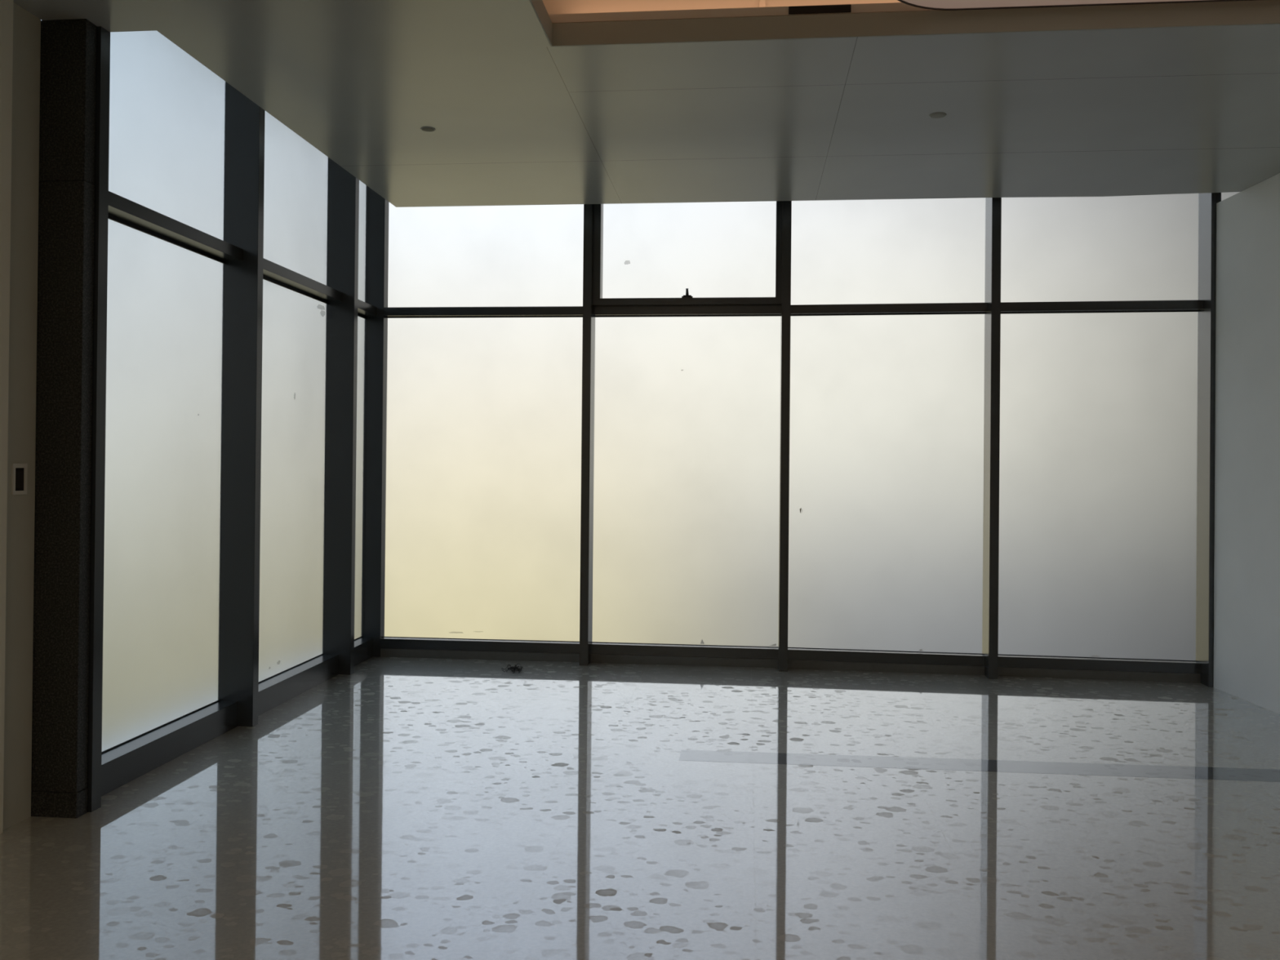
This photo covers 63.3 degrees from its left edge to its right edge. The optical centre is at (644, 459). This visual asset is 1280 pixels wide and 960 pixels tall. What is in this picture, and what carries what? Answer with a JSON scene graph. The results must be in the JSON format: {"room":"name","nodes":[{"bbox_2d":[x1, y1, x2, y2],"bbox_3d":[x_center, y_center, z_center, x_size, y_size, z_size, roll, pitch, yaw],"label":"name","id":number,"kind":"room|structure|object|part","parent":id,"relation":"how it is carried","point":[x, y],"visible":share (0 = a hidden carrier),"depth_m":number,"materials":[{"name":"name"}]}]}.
{"room":"lobby","nodes":[
{"label":"lobby","id":0,"kind":"room"},
{"bbox_2d":[3,2,40,830],"bbox_3d":[-3.101,-0.577,0.259,0.267,4.100,8.295,1,0,6],"label":"wall","id":1,"kind":"structure","parent":0,"point":[26,26],"depth_m":4.29,"materials":[{"name":"beige paint"}]},
{"bbox_2d":[0,0,13,834],"bbox_3d":[-2.605,-0.182,3.830,0.021,3.358,0.705,1,0,6],"label":"trim","id":2,"kind":"structure","parent":1,"relation":"attached to","point":[6,6],"depth_m":4.15,"materials":[{"name":"beige paint"}]},
{"bbox_2d":[11,463,27,494],"bbox_3d":[-2.570,0.080,4.271,0.007,0.127,0.084,1,0,6],"label":"wall switch","id":3,"kind":"object","parent":1,"relation":"attached to","point":[19,471],"visible":1,"depth_m":4.27,"materials":[{"name":"white"}]},
{"bbox_2d":[0,657,1279,959],"bbox_3d":[1.071,1.580,1.818,8.600,0.120,12.250,1,0,6],"label":"floor","id":4,"kind":"structure","parent":0,"point":[391,808],"depth_m":4.29,"materials":[{"name":"stone"}]},
{"bbox_2d":[31,18,97,818],"bbox_3d":[-2.567,-0.178,4.413,0.419,3.357,0.076,1,0,6],"label":"column","id":5,"kind":"structure","parent":4,"relation":"on","point":[68,58],"depth_m":4.37,"materials":[{"name":"stone"}]},
{"bbox_2d":[87,26,265,812],"bbox_3d":[-2.370,-0.543,5.205,0.218,4.100,1.528,1,0,6],"label":"window","id":6,"kind":"structure","parent":4,"relation":"on","point":[168,251],"depth_m":5.37,"materials":[{"name":"glass"}]},
{"bbox_3d":[-2.476,0.114,5.210,0.008,2.542,1.435,1,0,5],"label":"pane","id":7,"kind":"part","parent":6,"relation":"part of","materials":[{"name":"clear glass"}]},
{"bbox_3d":[-2.457,-1.887,5.221,0.008,1.413,1.435,1,0,5],"label":"pane","id":8,"kind":"part","parent":6,"relation":"part of","materials":[{"name":"clear glass"}]},
{"bbox_3d":[-2.431,1.436,5.198,0.132,0.141,1.392,1,0,6],"label":"sill","id":9,"kind":"part","parent":6,"relation":"part of","materials":[{"name":"grey metal"}]},
{"bbox_2d":[257,111,342,715],"bbox_3d":[-2.274,-0.534,6.667,0.132,4.100,1.446,1,0,6],"label":"window","id":10,"kind":"structure","parent":4,"relation":"on","point":[292,660],"depth_m":6.82,"materials":[{"name":"glass"}]},
{"bbox_3d":[-2.337,0.123,6.669,0.008,2.542,1.446,1,0,5],"label":"pane","id":11,"kind":"part","parent":10,"relation":"part of","materials":[{"name":"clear glass"}]},
{"bbox_3d":[-2.318,-1.878,6.680,0.008,1.413,1.446,1,0,5],"label":"pane","id":12,"kind":"part","parent":10,"relation":"part of","materials":[{"name":"clear glass"}]},
{"bbox_3d":[-2.293,1.445,6.656,0.132,0.141,1.403,1,0,6],"label":"sill","id":13,"kind":"part","parent":10,"relation":"part of","materials":[{"name":"grey metal"}]},
{"bbox_2d":[323,157,388,675],"bbox_3d":[-2.126,-0.527,7.781,0.217,4.100,0.842,1,0,6],"label":"window","id":14,"kind":"structure","parent":4,"relation":"on","point":[363,646],"depth_m":7.39,"materials":[{"name":"grey metal"}]},
{"bbox_3d":[-2.232,0.131,7.779,0.008,2.542,0.734,1,0,5],"label":"pane","id":15,"kind":"part","parent":14,"relation":"part of","materials":[{"name":"clear glass"}]},
{"bbox_3d":[-2.213,-1.871,7.790,0.008,1.413,0.734,1,0,5],"label":"pane","id":16,"kind":"part","parent":14,"relation":"part of","materials":[{"name":"clear glass"}]},
{"bbox_3d":[-2.187,1.452,7.766,0.129,0.141,0.691,1,0,6],"label":"sill","id":17,"kind":"part","parent":14,"relation":"part of","materials":[{"name":"grey metal"}]},
{"bbox_2d":[380,201,583,662],"bbox_3d":[-1.236,-0.517,8.014,1.620,4.100,0.097,1,0,6],"label":"window","id":18,"kind":"structure","parent":4,"relation":"on","point":[483,313],"depth_m":8.04,"materials":[{"name":"beige glass"}]},
{"bbox_3d":[-1.254,1.429,8.003,1.576,0.075,0.097,1,0,6],"label":"sill","id":19,"kind":"part","parent":18,"relation":"part of","materials":[{"name":"grey metal"}]},
{"bbox_3d":[-1.238,0.141,8.049,1.620,2.542,0.008,1,0,5],"label":"pane","id":20,"kind":"part","parent":18,"relation":"part of","materials":[{"name":"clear glass"}]},
{"bbox_3d":[-1.220,-1.860,8.060,1.620,1.413,0.008,1,0,5],"label":"pane","id":21,"kind":"part","parent":18,"relation":"part of","materials":[{"name":"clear glass"}]},
{"bbox_2d":[501,663,523,673],"bbox_3d":[-0.955,1.516,7.548,0.158,0.030,0.247,1,0,6],"label":"debris","id":22,"kind":"object","parent":4,"relation":"on","point":[512,668],"visible":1,"depth_m":7.51,"materials":[{"name":"black"}]},
{"bbox_2d":[579,200,791,671],"bbox_3d":[0.310,-0.504,7.799,1.543,4.100,0.223,1,0,6],"label":"window","id":23,"kind":"structure","parent":4,"relation":"on","point":[687,296],"depth_m":7.88,"materials":[{"name":"glass"}]},
{"bbox_3d":[0.298,1.443,7.849,1.414,0.075,0.090,1,0,6],"label":"sill","id":24,"kind":"part","parent":23,"relation":"part of","materials":[{"name":"grey metal"}]},
{"bbox_3d":[0.314,0.155,7.894,1.458,2.542,0.008,1,0,6],"label":"pane","id":25,"kind":"part","parent":23,"relation":"part of","materials":[{"name":"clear glass"}]},
{"bbox_3d":[0.320,-1.247,7.771,0.080,0.072,0.034,1,0,6],"label":"handle","id":26,"kind":"part","parent":23,"relation":"part of","materials":[{"name":"black metal"}]},
{"bbox_3d":[0.325,-1.857,7.827,1.414,1.393,0.127,1,0,6],"label":"sash","id":27,"kind":"part","parent":23,"relation":"part of","materials":[{"name":"glass"}]},
{"bbox_3d":[0.333,-1.847,7.905,1.458,1.413,0.008,1,0,6],"label":"pane","id":28,"kind":"part","parent":23,"relation":"part of","materials":[{"name":"clear glass"}]},
{"bbox_2d":[787,197,987,675],"bbox_3d":[1.788,-0.491,7.679,1.464,4.100,0.090,0,0,8],"label":"window","id":29,"kind":"structure","parent":4,"relation":"on","point":[889,307],"depth_m":7.71,"materials":[{"name":"white glass"}]},
{"bbox_3d":[1.770,1.455,7.669,1.419,0.075,0.090,0,0,8],"label":"sill","id":30,"kind":"part","parent":29,"relation":"part of","materials":[{"name":"grey metal"}]},
{"bbox_3d":[1.787,0.168,7.714,1.463,2.542,0.008,0,0,8],"label":"pane","id":31,"kind":"part","parent":29,"relation":"part of","materials":[{"name":"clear glass"}]},
{"bbox_3d":[1.806,-1.834,7.725,1.463,1.413,0.008,0,0,8],"label":"pane","id":32,"kind":"part","parent":29,"relation":"part of","materials":[{"name":"clear glass"}]},
{"bbox_2d":[679,750,1279,782],"bbox_3d":[2.039,1.558,5.222,3.722,0.020,0.245,1,0,6],"label":"floor strip","id":33,"kind":"object","parent":4,"relation":"on","point":[949,764],"visible":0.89,"depth_m":5.24,"materials":[{"name":"grey stone"}]},
{"bbox_2d":[982,192,1221,687],"bbox_3d":[3.244,-0.479,7.415,1.544,4.100,0.218,0,0,8],"label":"window","id":34,"kind":"structure","parent":4,"relation":"on","point":[1100,304],"depth_m":7.49,"materials":[{"name":"grey glass"}]},
{"bbox_3d":[3.251,0.180,7.510,1.451,2.542,0.008,0,0,8],"label":"pane","id":35,"kind":"part","parent":34,"relation":"part of","materials":[{"name":"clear glass"}]},
{"bbox_3d":[3.233,1.468,7.464,1.407,0.075,0.090,0,0,8],"label":"sill","id":36,"kind":"part","parent":34,"relation":"part of","materials":[{"name":"grey metal"}]},
{"bbox_3d":[3.269,-1.822,7.521,1.451,1.413,0.008,0,0,8],"label":"pane","id":37,"kind":"part","parent":34,"relation":"part of","materials":[{"name":"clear glass"}]},
{"bbox_2d":[13,0,1279,207],"bbox_3d":[1.046,-1.890,1.478,7.723,0.100,11.524,1,0,6],"label":"ceiling","id":38,"kind":"structure","parent":0,"point":[517,117],"depth_m":5.32,"materials":[{"name":"white paint"}]},
{"bbox_2d":[420,126,435,131],"bbox_3d":[-1.202,-1.835,5.766,0.082,0.005,0.082,1,0,6],"label":"recessed light","id":39,"kind":"object","parent":38,"relation":"in","point":[423,128],"visible":1,"depth_m":5.76,"materials":[{"name":"grey"}]},
{"bbox_2d":[542,0,901,14],"bbox_3d":[1.183,-2.153,2.784,4.135,0.442,3.828,1,0,6],"label":"ceiling recess","id":40,"kind":"structure","parent":38,"relation":"attached to","point":[553,6],"depth_m":4.78,"materials":[{"name":"white paint"}]},
{"bbox_2d":[759,0,765,7],"bbox_3d":[0.537,-2.159,4.725,0.027,0.340,0.017,1,0,6],"label":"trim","id":41,"kind":"structure","parent":40,"relation":"attached to","point":[762,2],"depth_m":4.72,"materials":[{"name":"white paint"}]},
{"bbox_2d":[897,0,1252,10],"bbox_3d":[1.913,-2.116,2.880,2.176,0.424,2.898,1,0,6],"label":"light panel","id":42,"kind":"object","parent":40,"relation":"hanging from","point":[944,5],"visible":1,"depth_m":4.33,"materials":[{"name":"beige"}]},
{"bbox_3d":[1.911,-1.923,2.878,2.160,0.028,2.882,1,0,6],"label":"panel","id":43,"kind":"part","parent":42,"relation":"part of","materials":[{"name":"beige plastic"}]},
{"bbox_2d":[548,2,942,23],"bbox_3d":[1.203,-1.966,2.806,3.695,0.038,3.398,1,0,6],"label":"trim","id":44,"kind":"structure","parent":38,"relation":"attached to","point":[886,6],"depth_m":4.57,"materials":[{"name":"white paint"}]},
{"bbox_2d":[788,4,851,13],"bbox_3d":[0.763,-1.960,4.518,0.268,0.032,0.006,1,0,6],"label":"air vent","id":45,"kind":"object","parent":44,"relation":"attached to","point":[845,7],"visible":1,"depth_m":4.52,"materials":[{"name":"black metal"}]},
{"bbox_2d":[529,0,1279,46],"bbox_3d":[1.229,-1.881,2.773,3.635,0.100,3.338,1,0,6],"label":"trim","id":46,"kind":"structure","parent":38,"relation":"attached to","point":[1254,11],"depth_m":4.45,"materials":[{"name":"grey paint"}]},
{"bbox_2d":[928,112,946,118],"bbox_3d":[1.544,-1.811,5.464,0.088,0.005,0.088,1,0,6],"label":"recessed light","id":47,"kind":"object","parent":38,"relation":"in","point":[935,115],"visible":1,"depth_m":5.46,"materials":[{"name":"grey"}]},
{"bbox_2d":[1213,173,1279,714],"bbox_3d":[3.927,-0.135,1.296,0.249,3.357,11.805,1,0,1],"label":"wall","id":48,"kind":"structure","parent":0,"point":[1246,555],"depth_m":6.78,"materials":[{"name":"white paint"}]},
{"bbox_2d":[1221,191,1239,200],"bbox_3d":[4.711,-0.466,7.274,1.456,4.100,0.090,0,0,8],"label":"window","id":49,"kind":"structure","parent":48,"relation":"in","point":[1224,195],"depth_m":7.40,"materials":[{"name":"glass"}]}
]}

